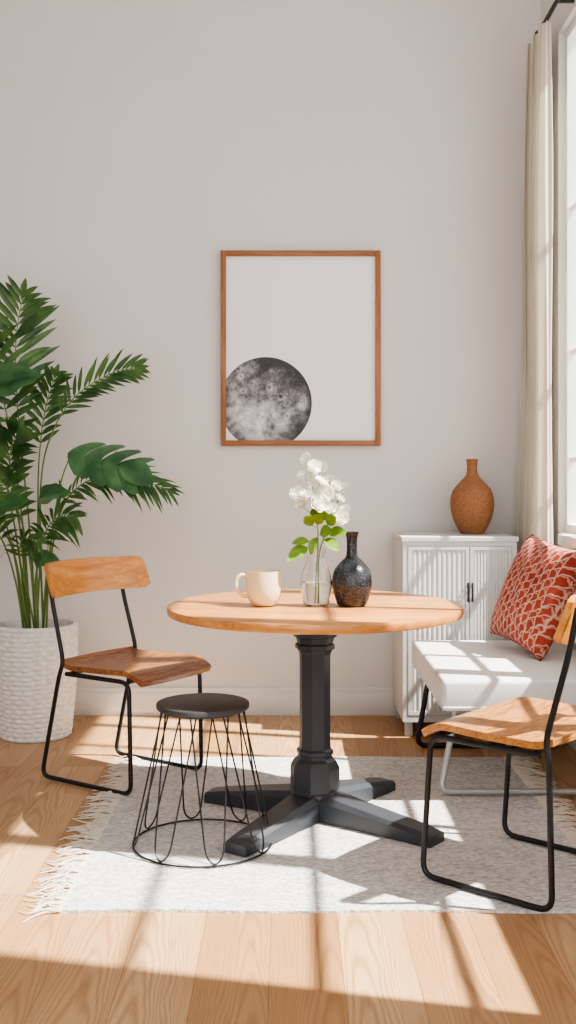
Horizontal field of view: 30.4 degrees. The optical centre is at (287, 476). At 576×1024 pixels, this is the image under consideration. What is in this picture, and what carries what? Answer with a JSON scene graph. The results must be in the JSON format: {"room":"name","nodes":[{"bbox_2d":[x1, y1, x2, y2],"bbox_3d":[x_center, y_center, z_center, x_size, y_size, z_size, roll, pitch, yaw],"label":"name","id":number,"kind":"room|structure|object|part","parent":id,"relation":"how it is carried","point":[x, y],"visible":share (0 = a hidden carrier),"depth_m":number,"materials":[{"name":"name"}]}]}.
{"room":"dining room","nodes":[
{"label":"dining room","id":0,"kind":"room"},
{"bbox_2d":[0,0,540,686],"bbox_3d":[-0.578,-0.750,5.425,3.945,3.900,0.150,0,0,0],"label":"wall","id":1,"kind":"structure","parent":0,"point":[142,142],"depth_m":5.35,"materials":[{"name":"paint"}]},
{"bbox_2d":[73,687,395,715],"bbox_3d":[-0.573,1.130,5.341,3.655,0.140,0.018,0,0,0],"label":"baseboard","id":2,"kind":"structure","parent":1,"relation":"attached to","point":[90,701],"depth_m":5.33,"materials":[{"name":"paint"}]},
{"bbox_2d":[221,250,380,445],"bbox_3d":[0.064,-0.646,5.332,0.803,0.979,0.034,0,0,0],"label":"framed picture","id":3,"kind":"object","parent":1,"relation":"attached to","point":[301,329],"visible":1,"depth_m":5.33,"materials":[{"name":"white paper"}]},
{"bbox_3d":[-0.325,-0.646,5.332,0.027,0.979,0.034,0,0,0],"label":"frame rail","id":4,"kind":"part","parent":3,"relation":"part of","materials":[{"name":"brown wood"}]},
{"bbox_3d":[0.064,-1.123,5.332,0.749,0.027,0.034,0,0,0],"label":"frame rail","id":5,"kind":"part","parent":3,"relation":"part of","materials":[{"name":"brown wood"}]},
{"bbox_3d":[0.064,-0.171,5.332,0.749,0.027,0.034,0,0,0],"label":"frame rail","id":6,"kind":"part","parent":3,"relation":"part of","materials":[{"name":"brown wood"}]},
{"bbox_3d":[0.452,-0.646,5.332,0.027,0.979,0.034,0,0,0],"label":"frame rail","id":7,"kind":"part","parent":3,"relation":"part of","materials":[{"name":"brown wood"}]},
{"bbox_2d":[0,716,575,1023],"bbox_3d":[-0.578,1.250,2.150,3.945,0.100,6.700,0,0,0],"label":"floor","id":8,"kind":"structure","parent":0,"point":[56,967],"depth_m":2.71,"materials":[{"name":"brown wood"}]},
{"bbox_2d":[0,275,184,742],"bbox_3d":[-1.115,0.136,4.848,1.308,2.128,0.552,0,0,0],"label":"potted plant","id":9,"kind":"object","parent":8,"relation":"on","point":[29,650],"visible":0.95,"depth_m":4.80,"materials":[{"name":"green plant"}]},
{"bbox_3d":[-1.332,0.469,4.790,0.352,0.544,0.040,0,0,-44],"label":"stem","id":10,"kind":"part","parent":9,"relation":"part of","materials":[{"name":"green plant"}]},
{"bbox_3d":[-1.285,0.220,4.903,0.189,1.041,0.013,0,0,-19],"label":"stem","id":11,"kind":"part","parent":9,"relation":"part of","materials":[{"name":"green plant"}]},
{"bbox_3d":[-1.450,0.230,4.837,0.499,1.022,0.033,0,0,-19],"label":"stem","id":12,"kind":"part","parent":9,"relation":"part of","materials":[{"name":"green plant"}]},
{"bbox_3d":[-1.264,0.450,4.851,0.137,0.583,0.168,0,0,0],"label":"stem","id":13,"kind":"part","parent":9,"relation":"part of","materials":[{"name":"green plant"}]},
{"bbox_3d":[-1.269,0.170,4.871,0.147,1.141,0.128,0,0,0],"label":"stem","id":14,"kind":"part","parent":9,"relation":"part of","materials":[{"name":"green plant"}]},
{"bbox_3d":[-1.344,-0.020,4.905,0.313,1.521,0.025,0,0,-17],"label":"stem","id":15,"kind":"part","parent":9,"relation":"part of","materials":[{"name":"green plant"}]},
{"bbox_3d":[-1.258,0.359,4.832,0.186,0.762,0.207,0,0,0],"label":"stem","id":16,"kind":"part","parent":9,"relation":"part of","materials":[{"name":"green plant"}]},
{"bbox_3d":[-1.240,0.495,4.902,0.091,0.491,0.010,0,0,-43],"label":"stem","id":17,"kind":"part","parent":9,"relation":"part of","materials":[{"name":"green plant"}]},
{"bbox_3d":[-1.232,0.260,4.862,0.073,0.961,0.187,0,0,0],"label":"stem","id":18,"kind":"part","parent":9,"relation":"part of","materials":[{"name":"green plant"}]},
{"bbox_3d":[-1.215,-0.050,4.907,0.099,1.581,0.057,0,0,0],"label":"stem","id":19,"kind":"part","parent":9,"relation":"part of","materials":[{"name":"green plant"}]},
{"bbox_3d":[-1.177,0.506,4.812,0.083,0.470,0.234,0,0,-14],"label":"stem","id":20,"kind":"part","parent":9,"relation":"part of","materials":[{"name":"green plant"}]},
{"bbox_3d":[-1.151,0.550,4.871,0.010,0.383,0.130,0,0,-8],"label":"stem","id":21,"kind":"part","parent":9,"relation":"part of","materials":[{"name":"green plant"}]},
{"bbox_3d":[-1.151,0.420,4.871,0.047,0.642,0.128,0,0,0],"label":"stem","id":22,"kind":"part","parent":9,"relation":"part of","materials":[{"name":"green plant"}]},
{"bbox_3d":[-1.170,0.940,4.930,0.389,0.520,0.389,0,0,0],"label":"planter","id":23,"kind":"part","parent":9,"relation":"part of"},
{"bbox_3d":[-1.121,0.520,4.902,0.010,0.441,0.080,0,0,-37],"label":"stem","id":24,"kind":"part","parent":9,"relation":"part of","materials":[{"name":"green plant"}]},
{"bbox_3d":[-1.135,0.130,4.960,0.127,1.221,0.029,0,0,17],"label":"stem","id":25,"kind":"part","parent":9,"relation":"part of","materials":[{"name":"green plant"}]},
{"bbox_3d":[-1.057,0.454,4.812,0.216,0.572,0.167,0,0,0],"label":"stem","id":26,"kind":"part","parent":9,"relation":"part of","materials":[{"name":"green plant"}]},
{"bbox_3d":[-1.052,0.315,4.844,0.018,0.852,0.255,0,0,-44],"label":"stem","id":27,"kind":"part","parent":9,"relation":"part of","materials":[{"name":"green plant"}]},
{"bbox_3d":[-0.915,0.119,4.862,0.500,1.242,0.048,0,0,17],"label":"stem","id":28,"kind":"part","parent":9,"relation":"part of","materials":[{"name":"green plant"}]},
{"bbox_3d":[-0.832,0.365,4.814,0.617,0.749,0.047,0,0,16],"label":"stem","id":29,"kind":"part","parent":9,"relation":"part of","materials":[{"name":"green plant"}]},
{"bbox_2d":[19,755,575,922],"bbox_3d":[0.150,1.192,3.701,1.824,0.016,1.702,0,0,0],"label":"rug","id":30,"kind":"object","parent":8,"relation":"on","point":[320,867],"visible":0.87,"depth_m":3.34,"materials":[{"name":"white fabric"}]},
{"bbox_2d":[41,555,210,795],"bbox_3d":[-0.636,0.768,4.265,0.560,0.858,0.560,0,0,34],"label":"dining chair","id":31,"kind":"object","parent":30,"relation":"on","point":[144,668],"visible":0.99,"depth_m":4.26,"materials":[{"name":"brown wood"}]},
{"bbox_3d":[-0.780,0.783,4.091,0.482,0.826,0.018,0,0,34],"label":"leg","id":32,"kind":"part","parent":31,"relation":"part of","materials":[{"name":"black metal"}]},
{"bbox_3d":[-0.808,0.407,4.381,0.145,0.136,0.560,0,0,34],"label":"backrest","id":33,"kind":"part","parent":31,"relation":"part of","materials":[{"name":"brown wood"}]},
{"bbox_3d":[-0.601,0.750,4.224,0.456,0.063,0.450,0,0,34],"label":"seat","id":34,"kind":"part","parent":31,"relation":"part of","materials":[{"name":"brown wood"}]},
{"bbox_3d":[-0.545,0.783,4.439,0.482,0.826,0.018,0,0,34],"label":"leg","id":35,"kind":"part","parent":31,"relation":"part of","materials":[{"name":"black metal"}]},
{"bbox_2d":[132,693,272,867],"bbox_3d":[-0.277,0.961,3.450,0.457,0.457,0.457,0,0,0],"label":"stool","id":36,"kind":"object","parent":30,"relation":"on","point":[212,706],"visible":0.92,"depth_m":3.39,"materials":[{"name":"black metal"}]},
{"bbox_3d":[-0.438,0.968,3.420,0.123,0.428,0.122,0,0,0],"label":"leg","id":37,"kind":"part","parent":36,"relation":"part of","materials":[{"name":"black metal"}]},
{"bbox_3d":[-0.426,0.968,3.538,0.110,0.428,0.126,0,0,31],"label":"leg","id":38,"kind":"part","parent":36,"relation":"part of","materials":[{"name":"black metal"}]},
{"bbox_3d":[-0.365,0.968,3.301,0.125,0.428,0.110,0,0,31],"label":"leg","id":39,"kind":"part","parent":36,"relation":"part of","materials":[{"name":"black metal"}]},
{"bbox_3d":[-0.307,0.968,3.611,0.122,0.428,0.122,0,0,0],"label":"leg","id":40,"kind":"part","parent":36,"relation":"part of","materials":[{"name":"black metal"}]},
{"bbox_3d":[-0.277,0.741,3.450,0.302,0.017,0.302,0,0,0],"label":"seat","id":41,"kind":"part","parent":36,"relation":"part of","materials":[{"name":"black leather"}]},
{"bbox_3d":[-0.234,0.968,3.282,0.125,0.428,0.110,0,0,-14],"label":"leg","id":42,"kind":"part","parent":36,"relation":"part of","materials":[{"name":"black metal"}]},
{"bbox_3d":[-0.189,0.968,3.599,0.126,0.428,0.110,0,0,31],"label":"leg","id":43,"kind":"part","parent":36,"relation":"part of","materials":[{"name":"black metal"}]},
{"bbox_3d":[-0.128,0.968,3.362,0.110,0.428,0.125,0,0,31],"label":"leg","id":44,"kind":"part","parent":36,"relation":"part of","materials":[{"name":"black metal"}]},
{"bbox_3d":[-0.109,0.968,3.493,0.110,0.428,0.125,0,0,-14],"label":"leg","id":45,"kind":"part","parent":36,"relation":"part of","materials":[{"name":"black metal"}]},
{"bbox_2d":[167,589,463,856],"bbox_3d":[0.095,0.820,3.750,1.040,0.740,1.040,0,0,0],"label":"dining table","id":46,"kind":"object","parent":30,"relation":"on","point":[315,793],"visible":0.91,"depth_m":3.65,"materials":[{"name":"brown wood"}]},
{"bbox_3d":[-0.097,1.147,3.835,0.420,0.086,0.128,0,0,24],"label":"leg","id":47,"kind":"part","parent":46,"relation":"part of","materials":[{"name":"grey paint"}]},
{"bbox_2d":[234,569,281,606],"bbox_3d":[-0.096,0.388,3.706,0.150,0.122,0.123,0,0,26],"label":"mug","id":48,"kind":"object","parent":46,"relation":"on","point":[263,586],"visible":1,"depth_m":3.65,"materials":[{"name":"ceramic"}]},
{"bbox_3d":[-0.163,0.378,3.691,0.051,0.088,0.016,0,0,-11],"label":"handle","id":49,"kind":"part","parent":48,"relation":"part of","materials":[{"name":"ceramic"}]},
{"bbox_3d":[-0.037,1.147,3.547,0.128,0.086,0.485,0,0,33],"label":"leg","id":50,"kind":"part","parent":46,"relation":"part of","materials":[{"name":"grey paint"}]},
{"bbox_2d":[300,549,331,606],"bbox_3d":[0.098,0.351,3.700,0.110,0.195,0.110,0,0,0],"label":"glass vase","id":51,"kind":"object","parent":46,"relation":"on","point":[316,580],"visible":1,"depth_m":3.66,"materials":[{"name":"clear glass"}]},
{"bbox_2d":[287,452,334,560],"bbox_3d":[0.079,0.174,3.685,0.167,0.525,0.119,0,0,0],"label":"flower sprig","id":52,"kind":"object","parent":51,"relation":"in","point":[319,495],"visible":1,"depth_m":3.67,"materials":[{"name":"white plant"}]},
{"bbox_3d":[0.088,0.187,3.695,0.096,0.498,0.070,0,0,17],"label":"stem","id":53,"kind":"part","parent":52,"relation":"part of","materials":[{"name":"green plant"}]},
{"bbox_2d":[318,479,350,550],"bbox_3d":[0.160,0.222,3.680,0.118,0.429,0.099,0,0,0],"label":"flower sprig","id":54,"kind":"object","parent":51,"relation":"in","point":[331,514],"visible":0.88,"depth_m":3.67,"materials":[{"name":"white plant"}]},
{"bbox_3d":[0.154,0.234,3.695,0.098,0.404,0.048,0,0,-12],"label":"stem","id":55,"kind":"part","parent":54,"relation":"part of","materials":[{"name":"green plant"}]},
{"bbox_2d":[332,531,371,606],"bbox_3d":[0.223,0.320,3.700,0.140,0.258,0.140,0,0,0],"label":"vase","id":56,"kind":"object","parent":46,"relation":"on","point":[351,578],"visible":0.99,"depth_m":3.65,"materials":[{"name":"ceramic"}]},
{"bbox_3d":[0.235,1.147,3.906,0.128,0.086,0.420,0,0,42],"label":"leg","id":57,"kind":"part","parent":46,"relation":"part of","materials":[{"name":"grey paint"}]},
{"bbox_3d":[0.289,1.147,3.593,0.500,0.086,0.128,0,0,39],"label":"leg","id":58,"kind":"part","parent":46,"relation":"part of","materials":[{"name":"grey paint"}]},
{"bbox_2d":[421,595,575,911],"bbox_3d":[0.741,0.753,3.175,0.532,0.873,0.510,0,0,41],"label":"dining chair","id":59,"kind":"object","parent":30,"relation":"on","point":[542,725],"visible":1,"depth_m":3.07,"materials":[{"name":"brown wood"}]},
{"bbox_3d":[0.712,0.744,3.200,0.456,0.063,0.510,0,0,41],"label":"seat","id":60,"kind":"part","parent":59,"relation":"part of","materials":[{"name":"brown wood"}]},
{"bbox_3d":[0.903,0.769,3.352,0.508,0.841,0.018,0,0,41],"label":"leg","id":61,"kind":"part","parent":59,"relation":"part of","materials":[{"name":"black metal"}]},
{"bbox_3d":[0.911,0.385,3.027,0.080,0.136,0.506,0,0,41],"label":"backrest","id":62,"kind":"part","parent":59,"relation":"part of","materials":[{"name":"brown wood"}]},
{"bbox_2d":[392,532,518,735],"bbox_3d":[0.792,0.738,5.098,0.541,0.925,0.455,0,0,0],"label":"base cabinet","id":63,"kind":"object","parent":8,"relation":"on","point":[471,571],"visible":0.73,"depth_m":4.89,"materials":[{"name":"paint"}]},
{"bbox_3d":[0.695,0.710,4.897,0.282,0.777,0.018,0,0,0],"label":"door","id":64,"kind":"part","parent":63,"relation":"part of","materials":[{"name":"paint"}]},
{"bbox_3d":[0.828,0.530,4.879,0.009,0.090,0.018,0,0,0],"label":"handle","id":65,"kind":"part","parent":63,"relation":"part of","materials":[{"name":"black metal"}]},
{"bbox_2d":[450,459,493,533],"bbox_3d":[0.890,0.094,5.130,0.210,0.362,0.210,0,0,0],"label":"terracotta vase","id":66,"kind":"object","parent":63,"relation":"on","point":[472,499],"visible":1,"depth_m":5.06,"materials":[{"name":"orange ceramic"}]},
{"bbox_3d":[0.848,0.530,4.879,0.009,0.090,0.018,0,0,0],"label":"handle","id":67,"kind":"part","parent":63,"relation":"part of","materials":[{"name":"black metal"}]},
{"bbox_3d":[0.935,0.710,4.897,0.192,0.777,0.018,0,0,0],"label":"door","id":68,"kind":"part","parent":63,"relation":"part of","materials":[{"name":"paint"}]},
{"bbox_2d":[411,640,575,794],"bbox_3d":[0.900,0.968,4.330,0.686,0.461,0.966,0,0,0],"label":"bench","id":69,"kind":"object","parent":8,"relation":"on","point":[461,675],"visible":0.84,"depth_m":4.00,"materials":[{"name":"fabric"}]},
{"bbox_3d":[0.891,1.024,4.700,0.652,0.349,0.024,0,0,0],"label":"leg","id":70,"kind":"part","parent":69,"relation":"part of","materials":[{"name":"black metal"}]},
{"bbox_2d":[412,640,575,710],"bbox_3d":[0.900,0.795,4.330,0.680,0.115,0.960,0,0,0],"label":"seat cushion","id":71,"kind":"object","parent":69,"relation":"on","point":[461,675],"depth_m":4.04,"materials":[{"name":"fabric"}]},
{"bbox_3d":[0.891,1.018,3.960,0.652,0.338,0.024,0,0,0],"label":"leg","id":72,"kind":"part","parent":69,"relation":"part of","materials":[{"name":"grey metal"}]},
{"bbox_2d":[490,534,575,660],"bbox_3d":[1.039,0.495,4.469,0.249,0.491,0.520,0,0,-13],"label":"throw pillow","id":73,"kind":"object","parent":69,"relation":"on","point":[538,585],"visible":0.99,"depth_m":4.33,"materials":[{"name":"fabric"}]},
{"bbox_2d":[541,0,575,649],"bbox_3d":[1.335,-0.750,2.075,0.120,3.900,6.550,0,0,0],"label":"wall","id":74,"kind":"structure","parent":0,"point":[564,14],"depth_m":5.00,"materials":[{"name":"paint"}]},
{"bbox_2d":[535,0,573,33],"bbox_3d":[1.224,-2.115,3.587,0.095,0.036,2.991,0,0,0],"label":"curtain rod","id":75,"kind":"object","parent":74,"relation":"attached to","point":[555,3],"visible":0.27,"depth_m":4.77,"materials":[{"name":"black metal"}]},
{"bbox_2d":[516,20,552,552],"bbox_3d":[1.164,-0.453,5.045,0.113,3.265,0.450,0,0,0],"label":"curtain","id":76,"kind":"object","parent":75,"relation":"hanging from","point":[534,492],"visible":0.73,"depth_m":4.88,"materials":[{"name":"fabric"}]},
{"bbox_2d":[558,534,575,548],"bbox_3d":[1.262,0.281,3.440,0.085,0.047,2.720,0,0,0],"label":"windowsill","id":77,"kind":"structure","parent":74,"relation":"attached to","point":[569,540],"depth_m":4.65,"materials":[{"name":"paint"}]},
{"bbox_2d":[565,17,575,533],"bbox_3d":[1.330,-0.915,3.570,0.050,2.350,2.860,0,0,0],"label":"window","id":78,"kind":"structure","parent":74,"relation":"in","point":[570,35],"depth_m":4.96,"materials":[{"name":"paint"}]},
{"bbox_2d":[568,740,575,750],"bbox_3d":[1.266,1.130,2.075,0.018,0.140,6.550,0,0,0],"label":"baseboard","id":79,"kind":"structure","parent":74,"relation":"attached to","point":[572,744],"depth_m":4.67,"materials":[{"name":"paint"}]}
]}

